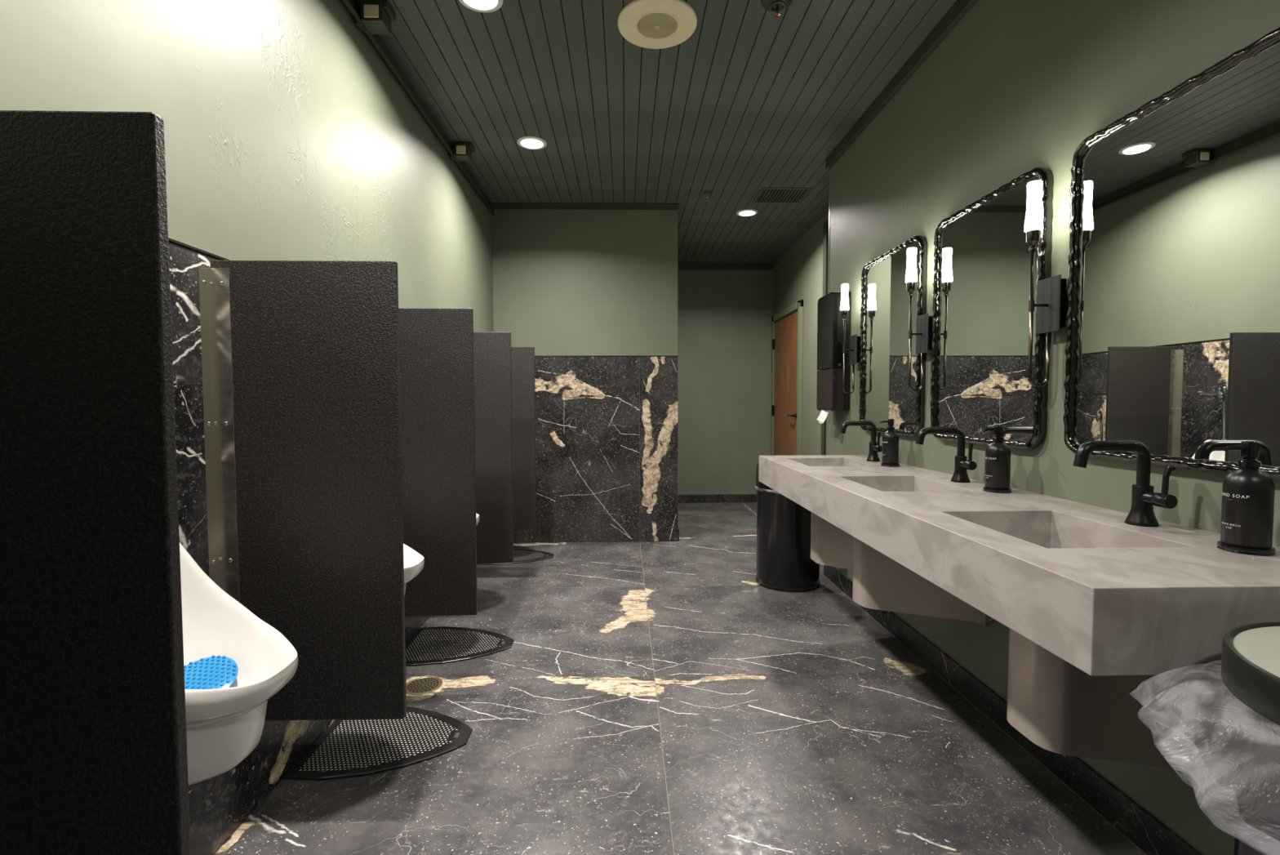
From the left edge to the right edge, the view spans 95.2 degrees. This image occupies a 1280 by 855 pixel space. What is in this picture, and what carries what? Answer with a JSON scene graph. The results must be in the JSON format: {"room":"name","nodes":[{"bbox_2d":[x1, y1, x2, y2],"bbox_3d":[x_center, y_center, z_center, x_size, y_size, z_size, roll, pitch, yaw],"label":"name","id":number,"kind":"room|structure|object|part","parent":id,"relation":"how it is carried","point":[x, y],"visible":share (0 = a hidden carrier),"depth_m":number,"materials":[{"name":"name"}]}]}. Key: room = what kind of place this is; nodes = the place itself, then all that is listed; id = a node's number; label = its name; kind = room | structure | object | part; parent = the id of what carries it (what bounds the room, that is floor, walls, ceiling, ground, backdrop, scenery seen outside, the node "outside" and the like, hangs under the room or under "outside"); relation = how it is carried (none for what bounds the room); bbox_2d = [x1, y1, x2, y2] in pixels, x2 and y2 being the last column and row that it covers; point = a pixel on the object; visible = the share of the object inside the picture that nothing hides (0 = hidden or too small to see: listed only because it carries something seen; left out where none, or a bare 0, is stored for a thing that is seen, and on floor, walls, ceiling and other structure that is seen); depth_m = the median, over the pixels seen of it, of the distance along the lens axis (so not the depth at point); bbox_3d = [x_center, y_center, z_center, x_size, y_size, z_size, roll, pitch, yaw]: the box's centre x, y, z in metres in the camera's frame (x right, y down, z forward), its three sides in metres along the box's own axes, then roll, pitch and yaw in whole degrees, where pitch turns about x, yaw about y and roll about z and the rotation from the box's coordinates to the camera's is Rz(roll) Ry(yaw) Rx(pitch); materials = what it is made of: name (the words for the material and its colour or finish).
{"room":"public restroom","nodes":[
{"label":"public restroom","id":0,"kind":"room"},
{"bbox_2d":[0,0,493,854],"bbox_3d":[-1.221,-0.345,2.557,0.160,2.825,8.400,0,2,-1],"label":"wall","id":1,"kind":"structure","parent":0,"point":[289,135],"depth_m":1.70,"materials":[{"name":"green paint"}]},
{"bbox_2d":[0,110,191,854],"bbox_3d":[-0.853,0.208,0.768,0.479,1.216,0.086,0,2,-1],"label":"partition","id":2,"kind":"structure","parent":1,"relation":"attached to","point":[94,759],"depth_m":0.76,"materials":[{"name":"black laminate"}]},
{"bbox_2d":[168,237,231,260],"bbox_3d":[-1.120,-0.453,1.603,0.013,0.008,6.500,0,2,-1],"label":"trim","id":3,"kind":"structure","parent":1,"relation":"attached to","point":[170,240],"depth_m":1.47,"materials":[{"name":"brown metal"}]},
{"bbox_2d":[173,373,297,785],"bbox_3d":[-0.908,0.304,1.166,0.388,0.883,0.359,0,2,-1],"label":"urinal","id":4,"kind":"object","parent":1,"relation":"attached to","point":[224,726],"visible":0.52,"depth_m":1.26,"materials":[{"name":"white ceramic"}]},
{"bbox_3d":[-1.014,-0.093,1.227,0.034,0.042,0.123,0,2,2],"label":"handle","id":5,"kind":"part","parent":4,"relation":"part of","materials":[{"name":"silver metal"}]},
{"bbox_2d":[183,654,238,688],"bbox_3d":[-0.918,0.528,1.222,0.131,0.062,0.121,0,2,-6],"label":"screen","id":6,"kind":"object","parent":4,"relation":"in","point":[213,672],"visible":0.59,"depth_m":1.23,"materials":[{"name":"blue plastic"}]},
{"bbox_2d":[179,542,297,785],"bbox_3d":[-0.908,0.440,1.172,0.389,0.485,0.361,0,2,-1],"label":"bowl","id":7,"kind":"object","parent":4,"relation":"on","point":[224,726],"depth_m":1.26,"materials":[{"name":"white ceramic"}]},
{"bbox_2d":[198,260,406,720],"bbox_3d":[-0.873,0.175,1.547,0.479,1.216,0.086,0,2,-1],"label":"partition","id":8,"kind":"structure","parent":1,"relation":"attached to","point":[300,359],"depth_m":1.53,"materials":[{"name":"black laminate"}]},
{"bbox_2d":[403,543,424,597],"bbox_3d":[-0.929,0.271,1.945,0.388,0.883,0.359,0,2,-1],"label":"urinal","id":9,"kind":"object","parent":1,"relation":"attached to","point":[414,562],"visible":0.12,"depth_m":2.01,"materials":[{"name":"white ceramic"}]},
{"bbox_2d":[341,0,493,214],"bbox_3d":[-1.121,-1.636,1.553,0.018,0.059,6.500,0,2,-1],"label":"trim","id":10,"kind":"structure","parent":1,"relation":"attached to","point":[353,2],"depth_m":3.00,"materials":[{"name":"grey paint"}]},
{"bbox_2d":[398,307,477,615],"bbox_3d":[-0.893,0.142,2.311,0.479,1.216,0.086,0,2,-1],"label":"partition","id":11,"kind":"structure","parent":1,"relation":"attached to","point":[436,344],"depth_m":2.30,"materials":[{"name":"black laminate"}]},
{"bbox_2d":[475,512,479,524],"bbox_3d":[-0.949,0.238,2.709,0.388,0.883,0.359,0,2,-1],"label":"urinal","id":12,"kind":"object","parent":1,"relation":"attached to","point":[477,514],"visible":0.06,"depth_m":2.74,"materials":[{"name":"white ceramic"}]},
{"bbox_2d":[473,331,513,562],"bbox_3d":[-0.913,0.110,3.075,0.479,1.216,0.086,0,2,-1],"label":"partition","id":13,"kind":"structure","parent":1,"relation":"attached to","point":[491,349],"depth_m":3.07,"materials":[{"name":"black laminate"}]},
{"bbox_2d":[511,346,536,529],"bbox_3d":[-0.934,0.075,3.874,0.479,1.216,0.086,0,2,-1],"label":"partition","id":14,"kind":"structure","parent":1,"relation":"attached to","point":[522,357],"depth_m":3.87,"materials":[{"name":"black laminate"}]},
{"bbox_2d":[492,208,677,542],"bbox_3d":[-0.523,-0.489,5.867,1.628,2.825,2.012,0,2,-1],"label":"wall","id":15,"kind":"structure","parent":0,"point":[566,282],"depth_m":4.87,"materials":[{"name":"green paint"}]},
{"bbox_2d":[490,202,679,209],"bbox_3d":[-0.440,-1.798,4.755,1.510,0.013,0.125,0,2,-1],"label":"trim","id":16,"kind":"structure","parent":15,"relation":"attached to","point":[567,206],"depth_m":4.73,"materials":[{"name":"grey paint"}]},
{"bbox_2d":[534,355,678,356],"bbox_3d":[-0.441,-0.594,4.862,1.521,0.006,0.015,0,2,-1],"label":"trim","id":17,"kind":"structure","parent":15,"relation":"attached to","point":[535,355],"depth_m":4.86,"materials":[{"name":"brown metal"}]},
{"bbox_2d":[677,526,679,541],"bbox_3d":[0.301,0.871,5.896,0.012,0.099,1.912,0,2,-1],"label":"baseboard","id":18,"kind":"structure","parent":15,"relation":"attached to","point":[677,526],"depth_m":4.94,"materials":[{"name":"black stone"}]},
{"bbox_2d":[355,0,957,262],"bbox_3d":[0.254,-1.742,2.535,3.018,0.061,8.600,0,2,-1],"label":"ceiling","id":19,"kind":"structure","parent":0,"point":[753,100],"depth_m":3.08,"materials":[{"name":"black wood"}]},
{"bbox_2d":[354,0,395,34],"bbox_3d":[-1.072,-1.655,2.360,0.137,0.086,0.098,0,2,-1],"label":"junction box","id":20,"kind":"object","parent":19,"relation":"attached to","point":[376,16],"visible":0.98,"depth_m":2.32,"materials":[{"name":"grey paint"}]},
{"bbox_3d":[-1.063,-1.647,2.313,0.058,0.050,0.004,0,2,-1],"label":"plate","id":21,"kind":"part","parent":20,"relation":"part of","materials":[{"name":"beige ceramic"}]},
{"bbox_2d":[449,142,475,161],"bbox_3d":[-1.105,-1.709,3.628,0.137,0.086,0.098,0,2,-1],"label":"junction box","id":22,"kind":"object","parent":19,"relation":"attached to","point":[463,151],"visible":0.96,"depth_m":3.59,"materials":[{"name":"grey paint"}]},
{"bbox_3d":[-1.097,-1.701,3.582,0.058,0.050,0.004,0,2,-1],"label":"plate","id":23,"kind":"part","parent":22,"relation":"part of","materials":[{"name":"beige metal"}]},
{"bbox_2d":[458,0,502,13],"bbox_3d":[-0.631,-1.694,2.304,0.180,0.008,0.180,0,2,-1],"label":"recessed light","id":24,"kind":"object","parent":19,"relation":"in","point":[480,6],"visible":1,"depth_m":2.35,"materials":[{"name":"white"}]},
{"bbox_2d":[516,135,546,149],"bbox_3d":[-0.665,-1.750,3.602,0.180,0.008,0.180,0,2,-1],"label":"recessed light","id":25,"kind":"object","parent":19,"relation":"in","point":[529,142],"visible":1,"depth_m":3.59,"materials":[{"name":"white"}]},
{"bbox_2d":[617,0,697,48],"bbox_3d":[0.073,-1.698,2.467,0.334,0.020,0.334,0,2,-1],"label":"ceiling speaker","id":26,"kind":"object","parent":19,"relation":"attached to","point":[646,24],"visible":1,"depth_m":2.45,"materials":[{"name":"beige plastic"}]},
{"bbox_2d":[636,13,677,38],"bbox_3d":[0.073,-1.693,2.467,0.171,0.009,0.171,0,2,-1],"label":"grille","id":27,"kind":"object","parent":26,"relation":"attached to","point":[649,25],"depth_m":2.46,"materials":[{"name":"beige metal"}]},
{"bbox_2d":[703,190,711,201],"bbox_3d":[0.515,-1.762,4.459,0.064,0.067,0.064,0,2,-1],"label":"sprinkler","id":28,"kind":"object","parent":19,"relation":"attached to","point":[706,192],"visible":1,"depth_m":4.45,"materials":[{"name":"grey paint"}]},
{"bbox_2d":[736,208,758,216],"bbox_3d":[0.905,-1.812,4.942,0.180,0.008,0.180,0,2,-1],"label":"recessed light","id":29,"kind":"object","parent":19,"relation":"in","point":[745,212],"visible":1,"depth_m":4.92,"materials":[{"name":"white"}]},
{"bbox_2d":[760,0,792,17],"bbox_3d":[0.537,-1.656,2.286,0.136,0.092,0.136,0,2,-1],"label":"sprinkler","id":30,"kind":"object","parent":19,"relation":"attached to","point":[775,6],"visible":1,"depth_m":2.28,"materials":[{"name":"grey paint"}]},
{"bbox_2d":[752,187,812,203],"bbox_3d":[1.096,-1.795,4.532,0.380,0.007,0.320,0,2,-1],"label":"ceiling vent","id":31,"kind":"object","parent":19,"relation":"in","point":[766,195],"visible":1,"depth_m":4.52,"materials":[{"name":"metal"}]},
{"bbox_2d":[213,502,1146,854],"bbox_3d":[0.261,1.090,2.657,3.018,0.060,8.600,0,2,-1],"label":"floor","id":32,"kind":"structure","parent":0,"point":[646,697],"depth_m":2.04,"materials":[{"name":"grey stone"}]},
{"bbox_2d":[283,706,472,780],"bbox_3d":[-0.860,1.085,2.046,0.523,0.009,0.444,0,2,-1],"label":"mat","id":33,"kind":"object","parent":32,"relation":"on","point":[348,748],"visible":0.88,"depth_m":2.00,"materials":[{"name":"black rubber"}]},
{"bbox_2d":[406,675,442,694],"bbox_3d":[-0.902,1.071,2.430,0.154,0.003,0.154,0,2,-1],"label":"floor drain","id":34,"kind":"object","parent":32,"relation":"on","point":[423,685],"visible":0.94,"depth_m":2.43,"materials":[{"name":"gold metal"}]},
{"bbox_2d":[405,626,514,666],"bbox_3d":[-0.881,1.051,2.836,0.523,0.009,0.444,0,2,-1],"label":"mat","id":35,"kind":"object","parent":32,"relation":"on","point":[439,644],"visible":0.97,"depth_m":2.82,"materials":[{"name":"black rubber"}]},
{"bbox_2d":[477,548,554,564],"bbox_3d":[-0.923,0.981,4.463,0.523,0.009,0.444,0,2,-1],"label":"mat","id":36,"kind":"object","parent":32,"relation":"on","point":[520,555],"visible":0.51,"depth_m":4.43,"materials":[{"name":"black rubber"}]},
{"bbox_2d":[755,461,820,592],"bbox_3d":[0.959,0.607,3.791,0.412,0.806,0.412,0,2,-1],"label":"trash can","id":37,"kind":"object","parent":32,"relation":"on","point":[784,563],"visible":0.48,"depth_m":3.62,"materials":[{"name":"black metal"}]},
{"bbox_3d":[0.958,0.293,3.777,0.412,0.178,0.412,0,2,-1],"label":"lid","id":38,"kind":"part","parent":37,"relation":"part of","materials":[{"name":"black plastic"}]},
{"bbox_2d":[1221,622,1279,854],"bbox_3d":[0.994,0.725,0.713,0.427,0.833,0.427,0,2,-1],"label":"trash can","id":39,"kind":"object","parent":32,"relation":"on","point":[1251,652],"visible":1,"depth_m":0.77,"materials":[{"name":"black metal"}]},
{"bbox_3d":[0.994,0.340,0.696,0.427,0.061,0.427,0,2,-1],"label":"lid","id":40,"kind":"part","parent":39,"relation":"part of","materials":[{"name":"black plastic"}]},
{"bbox_3d":[0.993,0.313,0.695,0.405,0.001,0.405,0,2,-1],"label":"lid","id":41,"kind":"part","parent":39,"relation":"part of","materials":[{"name":"grey plastic"}]},
{"bbox_2d":[677,262,773,494],"bbox_3d":[0.910,-0.536,6.870,1.490,2.825,0.120,0,2,-1],"label":"wall","id":42,"kind":"structure","parent":0,"point":[724,317],"depth_m":6.81,"materials":[{"name":"green paint"}]},
{"bbox_2d":[677,493,756,502],"bbox_3d":[0.915,0.832,6.862,1.266,0.091,0.012,0,2,-1],"label":"baseboard","id":43,"kind":"structure","parent":42,"relation":"attached to","point":[721,497],"depth_m":6.86,"materials":[{"name":"black stone"}]},
{"bbox_2d":[677,262,773,270],"bbox_3d":[0.908,-1.856,6.743,1.290,0.074,0.020,0,2,-1],"label":"trim","id":44,"kind":"structure","parent":42,"relation":"attached to","point":[724,266],"depth_m":6.74,"materials":[{"name":"grey paint"}]},
{"bbox_2d":[773,227,823,455],"bbox_3d":[1.669,-0.474,5.380,0.150,2.825,3.100,0,2,-1],"label":"wall","id":45,"kind":"structure","parent":0,"point":[800,277],"depth_m":5.52,"materials":[{"name":"green paint"}]},
{"bbox_2d":[770,299,803,455],"bbox_3d":[1.540,-0.181,6.260,0.064,2.165,1.110,0,2,-1],"label":"door","id":46,"kind":"structure","parent":45,"relation":"in","point":[787,334],"depth_m":6.19,"materials":[{"name":"brown wood"}]},
{"bbox_3d":[1.543,-0.121,5.942,0.052,0.052,0.181,0,2,-1],"label":"handle","id":47,"kind":"part","parent":46,"relation":"part of","materials":[{"name":"black metal"}]},
{"bbox_2d":[773,211,828,270],"bbox_3d":[1.581,-1.791,5.311,0.020,0.084,2.880,0,2,-1],"label":"trim","id":48,"kind":"structure","parent":45,"relation":"attached to","point":[819,224],"depth_m":5.64,"materials":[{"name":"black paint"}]},
{"bbox_2d":[821,220,828,454],"bbox_3d":[1.582,-0.439,4.984,0.045,2.590,0.070,0,2,-1],"label":"trim","id":49,"kind":"structure","parent":45,"relation":"attached to","point":[825,232],"depth_m":4.94,"materials":[{"name":"grey paint"}]},
{"bbox_2d":[827,0,1279,854],"bbox_3d":[1.419,-0.293,1.176,0.180,2.825,5.500,0,2,-1],"label":"wall","id":50,"kind":"structure","parent":0,"point":[1015,88],"depth_m":1.92,"materials":[{"name":"green paint"}]},
{"bbox_2d":[826,168,831,454],"bbox_3d":[1.262,-0.401,3.914,0.014,2.608,0.026,0,2,-1],"label":"trim","id":51,"kind":"structure","parent":50,"relation":"attached to","point":[830,168],"depth_m":3.88,"materials":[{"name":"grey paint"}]},
{"bbox_2d":[816,290,850,410],"bbox_3d":[1.206,-0.464,3.655,0.114,0.720,0.292,0,2,-1],"label":"dispenser","id":52,"kind":"object","parent":50,"relation":"attached to","point":[831,396],"visible":0.88,"depth_m":3.53,"materials":[{"name":"black plastic"}]},
{"bbox_2d":[816,409,828,423],"bbox_3d":[1.150,-0.070,3.697,0.052,0.092,0.180,0,2,-1],"label":"paper towel","id":53,"kind":"object","parent":52,"relation":"hanging from","point":[822,416],"visible":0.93,"depth_m":3.67,"materials":[{"name":"white paper"}]},
{"bbox_2d":[840,283,860,393],"bbox_3d":[1.210,-0.507,3.359,0.122,0.628,0.104,0,2,-1],"label":"wall lamp","id":54,"kind":"object","parent":50,"relation":"attached to","point":[855,340],"visible":1,"depth_m":3.34,"materials":[{"name":"brown metal"}]},
{"bbox_3d":[1.173,-0.745,3.348,0.049,0.150,0.049,0,2,-1],"label":"lamp shade","id":55,"kind":"part","parent":54,"relation":"part of","materials":[{"name":"white glass"}]},
{"bbox_3d":[1.202,-0.411,3.363,0.067,0.436,0.011,0,2,-1],"label":"stem","id":56,"kind":"part","parent":54,"relation":"part of","materials":[{"name":"brown metal"}]},
{"bbox_2d":[858,235,927,436],"bbox_3d":[1.264,-0.430,2.963,0.046,0.924,0.668,0,2,-1],"label":"wall mirror","id":57,"kind":"object","parent":50,"relation":"attached to","point":[885,393],"visible":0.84,"depth_m":2.93,"materials":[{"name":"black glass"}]},
{"bbox_2d":[825,0,977,169],"bbox_3d":[1.312,-1.620,1.117,0.028,0.066,5.502,0,2,-1],"label":"trim","id":58,"kind":"structure","parent":50,"relation":"attached to","point":[957,12],"depth_m":2.76,"materials":[{"name":"grey paint"}]},
{"bbox_2d":[905,247,933,391],"bbox_3d":[1.230,-0.473,2.580,0.122,0.628,0.104,0,2,-1],"label":"wall lamp","id":59,"kind":"object","parent":50,"relation":"attached to","point":[923,333],"visible":0.97,"depth_m":2.57,"materials":[{"name":"brown metal"}]},
{"bbox_3d":[1.193,-0.712,2.569,0.049,0.150,0.049,0,2,-1],"label":"lamp shade","id":60,"kind":"part","parent":59,"relation":"part of","materials":[{"name":"white glass"}]},
{"bbox_3d":[1.222,-0.377,2.584,0.067,0.436,0.011,0,2,-1],"label":"stem","id":61,"kind":"part","parent":59,"relation":"part of","materials":[{"name":"brown metal"}]},
{"bbox_2d":[930,167,1053,449],"bbox_3d":[1.284,-0.397,2.194,0.044,0.923,0.666,0,2,-1],"label":"wall mirror","id":62,"kind":"object","parent":50,"relation":"attached to","point":[982,255],"visible":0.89,"depth_m":2.14,"materials":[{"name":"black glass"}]},
{"bbox_2d":[823,564,1202,854],"bbox_3d":[1.326,1.066,1.232,0.012,0.104,5.497,0,2,-1],"label":"baseboard","id":63,"kind":"structure","parent":50,"relation":"attached to","point":[1152,836],"depth_m":1.83,"materials":[{"name":"black stone"}]},
{"bbox_2d":[758,454,1279,675],"bbox_3d":[1.005,0.281,2.140,0.602,0.146,2.368,0,2,-1],"label":"countertop","id":64,"kind":"structure","parent":50,"relation":"attached to","point":[1105,595],"depth_m":1.19,"materials":[{"name":"grey stone"}]},
{"bbox_2d":[810,511,853,569],"bbox_3d":[1.091,0.509,2.926,0.395,0.378,0.496,0,2,-1],"label":"cover","id":65,"kind":"object","parent":64,"relation":"attached to","point":[830,545],"visible":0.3,"depth_m":2.91,"materials":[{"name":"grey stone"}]},
{"bbox_2d":[840,420,882,461],"bbox_3d":[1.121,0.069,2.960,0.205,0.206,0.108,0,2,-1],"label":"faucet","id":66,"kind":"object","parent":64,"relation":"on","point":[874,446],"visible":0.98,"depth_m":2.97,"materials":[{"name":"black metal"}]},
{"bbox_3d":[1.111,0.021,2.979,0.186,0.111,0.026,0,2,-1],"label":"spout","id":67,"kind":"part","parent":66,"relation":"part of","materials":[{"name":"black metal"}]},
{"bbox_3d":[1.192,0.105,2.947,0.033,0.033,0.075,0,2,-1],"label":"handle","id":68,"kind":"part","parent":66,"relation":"part of","materials":[{"name":"black metal"}]},
{"bbox_3d":[1.194,0.059,2.923,0.014,0.071,0.015,0,2,-1],"label":"lever","id":69,"kind":"part","parent":66,"relation":"part of","materials":[{"name":"black metal"}]},
{"bbox_2d":[880,462,899,466],"bbox_3d":[1.179,0.175,2.757,0.083,0.012,0.083,0,2,-1],"label":"coaster","id":70,"kind":"object","parent":64,"relation":"on","point":[882,464],"visible":0.79,"depth_m":2.72,"materials":[{"name":"black plastic"}]},
{"bbox_2d":[880,418,898,463],"bbox_3d":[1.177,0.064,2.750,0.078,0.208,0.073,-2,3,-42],"label":"soap bottle","id":71,"kind":"object","parent":70,"relation":"on","point":[890,450],"visible":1,"depth_m":2.73,"materials":[{"name":"black plastic"}]},
{"bbox_2d":[852,536,988,626],"bbox_3d":[1.091,0.535,2.323,0.425,0.378,0.372,0,2,-1],"label":"sink","id":72,"kind":"object","parent":64,"relation":"attached to","point":[880,582],"visible":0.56,"depth_m":2.27,"materials":[{"name":"grey stone"}]},
{"bbox_2d":[915,426,977,482],"bbox_3d":[1.142,0.102,2.184,0.205,0.206,0.108,0,2,-1],"label":"faucet","id":73,"kind":"object","parent":64,"relation":"on","point":[962,464],"visible":1,"depth_m":2.19,"materials":[{"name":"black metal"}]},
{"bbox_3d":[1.131,0.054,2.203,0.186,0.111,0.026,0,2,-1],"label":"spout","id":74,"kind":"part","parent":73,"relation":"part of","materials":[{"name":"black metal"}]},
{"bbox_3d":[1.212,0.138,2.171,0.033,0.033,0.075,0,2,-1],"label":"handle","id":75,"kind":"part","parent":73,"relation":"part of","materials":[{"name":"black metal"}]},
{"bbox_3d":[1.214,0.092,2.147,0.014,0.071,0.015,0,2,-1],"label":"lever","id":76,"kind":"part","parent":73,"relation":"part of","materials":[{"name":"black metal"}]},
{"bbox_2d":[982,486,1011,493],"bbox_3d":[1.200,0.209,1.965,0.083,0.012,0.083,0,2,-1],"label":"coaster","id":77,"kind":"object","parent":64,"relation":"on","point":[985,489],"visible":0.71,"depth_m":1.93,"materials":[{"name":"black plastic"}]},
{"bbox_2d":[983,425,1010,488],"bbox_3d":[1.198,0.098,1.958,0.073,0.208,0.078,2,3,44],"label":"soap bottle","id":78,"kind":"object","parent":77,"relation":"on","point":[997,453],"visible":1,"depth_m":1.94,"materials":[{"name":"black plastic"}]},
{"bbox_2d":[1006,627,1230,778],"bbox_3d":[1.132,0.574,1.428,0.390,0.378,0.326,0,2,-1],"label":"sink","id":79,"kind":"object","parent":64,"relation":"attached to","point":[1174,721],"visible":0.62,"depth_m":1.32,"materials":[{"name":"grey stone"}]},
{"bbox_2d":[1072,440,1177,526],"bbox_3d":[1.162,0.136,1.409,0.205,0.206,0.108,0,2,-1],"label":"faucet","id":80,"kind":"object","parent":64,"relation":"on","point":[1141,513],"visible":1,"depth_m":1.42,"materials":[{"name":"black metal"}]},
{"bbox_3d":[1.152,0.087,1.428,0.186,0.111,0.026,0,2,-1],"label":"spout","id":81,"kind":"part","parent":80,"relation":"part of","materials":[{"name":"black metal"}]},
{"bbox_3d":[1.233,0.171,1.396,0.033,0.033,0.075,0,2,-1],"label":"handle","id":82,"kind":"part","parent":80,"relation":"part of","materials":[{"name":"black metal"}]},
{"bbox_3d":[1.239,0.124,1.370,0.025,0.073,0.014,1,3,17],"label":"lever","id":83,"kind":"part","parent":80,"relation":"part of","materials":[{"name":"black metal"}]},
{"bbox_2d":[1217,540,1275,555],"bbox_3d":[1.221,0.242,1.179,0.083,0.012,0.083,0,2,-1],"label":"coaster","id":84,"kind":"object","parent":64,"relation":"on","point":[1271,551],"visible":0.7,"depth_m":1.15,"materials":[{"name":"black plastic"}]},
{"bbox_2d":[1220,440,1275,548],"bbox_3d":[1.218,0.132,1.172,0.078,0.208,0.073,-2,3,-42],"label":"soap bottle","id":85,"kind":"object","parent":84,"relation":"on","point":[1247,507],"visible":1,"depth_m":1.16,"materials":[{"name":"black plastic"}]},
{"bbox_2d":[1023,180,1067,386],"bbox_3d":[1.250,-0.440,1.811,0.122,0.628,0.104,0,2,-1],"label":"wall lamp","id":86,"kind":"object","parent":50,"relation":"attached to","point":[1051,304],"visible":0.99,"depth_m":1.80,"materials":[{"name":"brown metal"}]},
{"bbox_3d":[1.213,-0.679,1.800,0.049,0.150,0.049,0,2,-1],"label":"lamp shade","id":87,"kind":"part","parent":86,"relation":"part of","materials":[{"name":"white glass"}]},
{"bbox_3d":[1.242,-0.344,1.815,0.067,0.436,0.011,0,2,-1],"label":"stem","id":88,"kind":"part","parent":86,"relation":"part of","materials":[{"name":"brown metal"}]},
{"bbox_3d":[1.242,-0.379,1.813,0.046,0.009,0.009,0,2,-1],"label":"arm","id":89,"kind":"part","parent":86,"relation":"part of","materials":[{"name":"black metal"}]},
{"bbox_2d":[1062,26,1279,479],"bbox_3d":[1.305,-0.364,1.425,0.046,0.924,0.668,0,2,-1],"label":"wall mirror","id":90,"kind":"object","parent":50,"relation":"attached to","point":[1172,348],"visible":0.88,"depth_m":1.40,"materials":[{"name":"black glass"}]}
]}

